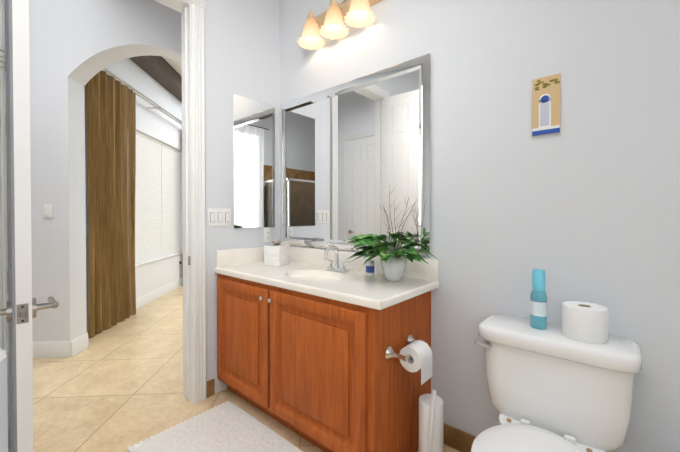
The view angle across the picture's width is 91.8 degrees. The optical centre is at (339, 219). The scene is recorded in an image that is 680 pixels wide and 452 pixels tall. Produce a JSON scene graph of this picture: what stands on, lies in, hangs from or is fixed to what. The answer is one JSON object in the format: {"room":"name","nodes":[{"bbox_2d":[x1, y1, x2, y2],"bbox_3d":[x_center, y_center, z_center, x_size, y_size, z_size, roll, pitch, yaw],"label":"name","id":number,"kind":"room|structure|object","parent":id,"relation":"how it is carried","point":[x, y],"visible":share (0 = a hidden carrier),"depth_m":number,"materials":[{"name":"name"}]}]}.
{"room":"bathroom","nodes":[
{"label":"bathroom","id":0,"kind":"room"},
{"bbox_2d":[29,0,181,341],"bbox_3d":[-2.651,-0.545,3.024,4.950,3.550,0.210,0,1,-4],"label":"wall","id":1,"kind":"structure","parent":0,"point":[75,46],"depth_m":2.94,"materials":[{"name":"white paint"}]},
{"bbox_2d":[44,204,52,217],"bbox_3d":[-2.591,-0.074,2.923,0.075,0.120,0.008,0,1,-4],"label":"light switch","id":2,"kind":"object","parent":1,"relation":"attached to","point":[48,210],"visible":1,"depth_m":2.92,"materials":[{"name":"white plastic"}]},
{"bbox_2d":[84,58,182,319],"bbox_3d":[-0.142,-0.591,6.957,5.900,3.550,7.290,0,1,-4],"label":"wall","id":3,"kind":"structure","parent":0,"point":[159,125],"depth_m":4.93,"materials":[{"name":"white paint"}]},
{"bbox_2d":[65,329,87,341],"bbox_3d":[-2.485,1.158,3.099,0.310,0.140,0.188,1,1,41],"label":"baseboard","id":4,"kind":"structure","parent":3,"relation":"attached to","point":[86,334],"depth_m":3.10,"materials":[{"name":"white wood"}]},
{"bbox_2d":[33,277,182,357],"bbox_3d":[-3.411,1.126,5.857,5.370,0.140,6.916,1,1,41],"label":"baseboard","id":5,"kind":"structure","parent":3,"relation":"attached to","point":[59,349],"depth_m":2.94,"materials":[{"name":"white wood"}]},
{"bbox_2d":[85,68,181,337],"bbox_3d":[-2.724,-0.236,4.948,0.169,2.864,3.450,0,1,-4],"label":"curtain","id":6,"kind":"object","parent":3,"relation":"hanging from","point":[111,124],"visible":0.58,"depth_m":3.73,"materials":[{"name":"brown fabric"}]},
{"bbox_2d":[135,130,182,266],"bbox_3d":[-2.857,-0.309,5.138,0.108,1.867,1.846,0,1,-4],"label":"window blind","id":7,"kind":"object","parent":3,"relation":"attached to","point":[157,206],"visible":0.73,"depth_m":5.17,"materials":[{"name":"grey plastic"}]},
{"bbox_2d":[162,56,181,76],"bbox_3d":[-1.693,-2.374,5.541,12.530,0.050,11.330,1,1,41],"label":"ceiling","id":8,"kind":"structure","parent":0,"point":[175,64],"depth_m":4.97,"materials":[{"name":"white paint"}]},
{"bbox_2d":[129,56,181,101],"bbox_3d":[-2.505,-2.253,6.673,0.850,0.220,7.090,0,1,-4],"label":"ceiling beam","id":9,"kind":"structure","parent":8,"relation":"attached to","point":[163,72],"depth_m":4.87,"materials":[{"name":"brown wood"}]},
{"bbox_2d":[205,0,279,392],"bbox_3d":[-1.583,-0.529,1.622,0.130,3.550,5.530,1,1,41],"label":"wall","id":10,"kind":"structure","parent":0,"point":[241,47],"depth_m":2.41,"materials":[{"name":"white paint"}]},
{"bbox_2d":[0,0,58,451],"bbox_3d":[-1.274,-0.085,1.275,0.790,2.655,0.187,1,1,41],"label":"bathroom door","id":11,"kind":"structure","parent":10,"relation":"in","point":[21,309],"depth_m":1.02,"materials":[{"name":"white wood"}]},
{"bbox_2d":[0,0,206,451],"bbox_3d":[-1.327,-0.139,1.922,0.174,2.763,1.048,1,1,41],"label":"door frame","id":12,"kind":"structure","parent":10,"relation":"attached to","point":[192,12],"depth_m":2.22,"materials":[{"name":"white wood"}]},
{"bbox_2d":[208,208,230,225],"bbox_3d":[-0.858,-0.016,2.353,0.010,0.128,0.173,1,1,41],"label":"switch plate","id":13,"kind":"object","parent":10,"relation":"attached to","point":[219,216],"visible":1,"depth_m":2.35,"materials":[{"name":"white plastic"}]},
{"bbox_2d":[214,246,263,268],"bbox_3d":[-0.694,0.277,2.537,0.020,0.121,0.553,1,1,41],"label":"backsplash","id":14,"kind":"structure","parent":10,"relation":"attached to","point":[228,256],"depth_m":2.46,"materials":[{"name":"white stone"}]},
{"bbox_2d":[233,94,274,227],"bbox_3d":[-0.662,-0.433,2.576,0.005,0.993,0.380,1,1,41],"label":"mirror","id":15,"kind":"object","parent":10,"relation":"attached to","point":[254,158],"visible":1,"depth_m":2.56,"materials":[{"name":"clear glass"}]},
{"bbox_2d":[264,228,270,241],"bbox_3d":[-0.587,0.126,2.668,0.007,0.116,0.072,1,1,41],"label":"electrical outlet plate","id":16,"kind":"object","parent":10,"relation":"attached to","point":[267,234],"visible":1,"depth_m":2.66,"materials":[{"name":"white plastic"}]},
{"bbox_2d":[33,285,459,451],"bbox_3d":[-1.693,1.225,5.583,12.530,0.050,11.330,1,1,41],"label":"floor","id":17,"kind":"structure","parent":0,"point":[118,387],"depth_m":2.36,"materials":[{"name":"tile"}]},
{"bbox_2d":[128,401,302,451],"bbox_3d":[-0.572,1.237,1.674,1.028,0.015,0.605,1,1,41],"label":"bath rug","id":18,"kind":"object","parent":17,"relation":"on","point":[228,426],"visible":1,"depth_m":1.86,"materials":[{"name":"white fabric"}]},
{"bbox_2d":[217,273,438,451],"bbox_3d":[-0.140,0.811,2.048,1.506,0.859,0.612,1,1,41],"label":"bathroom vanity","id":19,"kind":"object","parent":17,"relation":"on","point":[327,349],"depth_m":1.68,"materials":[{"name":"brown wood"}]},
{"bbox_2d":[214,261,437,308],"bbox_3d":[-0.167,0.361,2.086,1.407,0.040,0.583,1,1,41],"label":"countertop","id":20,"kind":"structure","parent":19,"relation":"on","point":[348,284],"depth_m":1.83,"materials":[{"name":"white stone"}]},
{"bbox_2d":[264,240,288,265],"bbox_3d":[-0.470,0.243,2.453,0.136,0.185,0.136,0,1,24],"label":"tissue box","id":21,"kind":"object","parent":20,"relation":"on","point":[276,253],"visible":1,"depth_m":2.40,"materials":[{"name":"grey"}]},
{"bbox_2d":[366,253,374,275],"bbox_3d":[0.183,0.269,2.008,0.055,0.143,0.057,1,1,41],"label":"soap bottle","id":22,"kind":"object","parent":20,"relation":"on","point":[370,267],"visible":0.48,"depth_m":1.99,"materials":[{"name":"white plastic"}]},
{"bbox_2d":[347,189,440,281],"bbox_3d":[0.274,0.072,1.788,0.525,0.542,0.361,1,1,41],"label":"potted plant","id":23,"kind":"object","parent":20,"relation":"on","point":[391,252],"visible":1,"depth_m":1.78,"materials":[{"name":"white"}]},
{"bbox_2d":[419,390,443,451],"bbox_3d":[0.424,1.014,1.554,0.114,0.465,0.138,1,1,41],"label":"toilet brush","id":24,"kind":"object","parent":17,"relation":"on","point":[431,412],"visible":1,"depth_m":1.51,"materials":[{"name":"white plastic"}]},
{"bbox_2d":[471,315,641,451],"bbox_3d":[0.722,0.860,1.192,0.554,0.783,0.756,1,1,41],"label":"toilet","id":25,"kind":"object","parent":17,"relation":"on","point":[552,388],"visible":1,"depth_m":1.26,"materials":[{"name":"white ceramic"}]},
{"bbox_2d":[530,269,546,329],"bbox_3d":[0.856,0.339,1.419,0.063,0.252,0.063,1,1,41],"label":"air freshener","id":26,"kind":"object","parent":25,"relation":"on","point":[538,307],"visible":1,"depth_m":1.40,"materials":[{"name":"teal plastic"}]},
{"bbox_2d":[562,301,608,343],"bbox_3d":[0.970,0.404,1.307,0.148,0.124,0.148,1,1,41],"label":"toilet paper roll","id":27,"kind":"object","parent":25,"relation":"on","point":[586,322],"visible":1,"depth_m":1.25,"materials":[{"name":"white paper"}]},
{"bbox_2d":[279,0,679,451],"bbox_3d":[0.762,-0.530,1.742,3.510,3.550,0.130,1,1,41],"label":"wall","id":28,"kind":"structure","parent":0,"point":[583,205],"depth_m":1.50,"materials":[{"name":"white paint"}]},
{"bbox_2d":[297,0,381,49],"bbox_3d":[-0.041,-1.382,2.212,0.800,0.252,0.201,1,1,41],"label":"sconce","id":29,"kind":"object","parent":28,"relation":"attached to","point":[328,23],"visible":1,"depth_m":2.24,"materials":[{"name":"beige glass"}]},
{"bbox_2d":[280,53,430,257],"bbox_3d":[0.008,-0.364,2.298,1.330,1.154,0.020,1,1,41],"label":"mirror","id":30,"kind":"object","parent":28,"relation":"attached to","point":[354,153],"visible":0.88,"depth_m":2.20,"materials":[{"name":"clear glass"}]},
{"bbox_2d":[289,246,437,280],"bbox_3d":[0.017,0.279,2.297,1.407,0.121,0.020,1,1,41],"label":"backsplash","id":31,"kind":"structure","parent":28,"relation":"attached to","point":[428,272],"depth_m":2.18,"materials":[{"name":"white stone"}]},
{"bbox_2d":[443,423,475,451],"bbox_3d":[1.291,1.195,1.209,1.945,0.110,0.010,1,1,41],"label":"baseboard","id":32,"kind":"structure","parent":28,"relation":"attached to","point":[458,439],"depth_m":1.77,"materials":[{"name":"brown wood"}]},
{"bbox_2d":[532,73,560,136],"bbox_3d":[0.936,-0.517,1.495,0.109,0.262,0.010,1,1,41],"label":"plaque","id":33,"kind":"object","parent":28,"relation":"attached to","point":[546,96],"visible":1,"depth_m":1.49,"materials":[{"name":"brown"}]}
]}

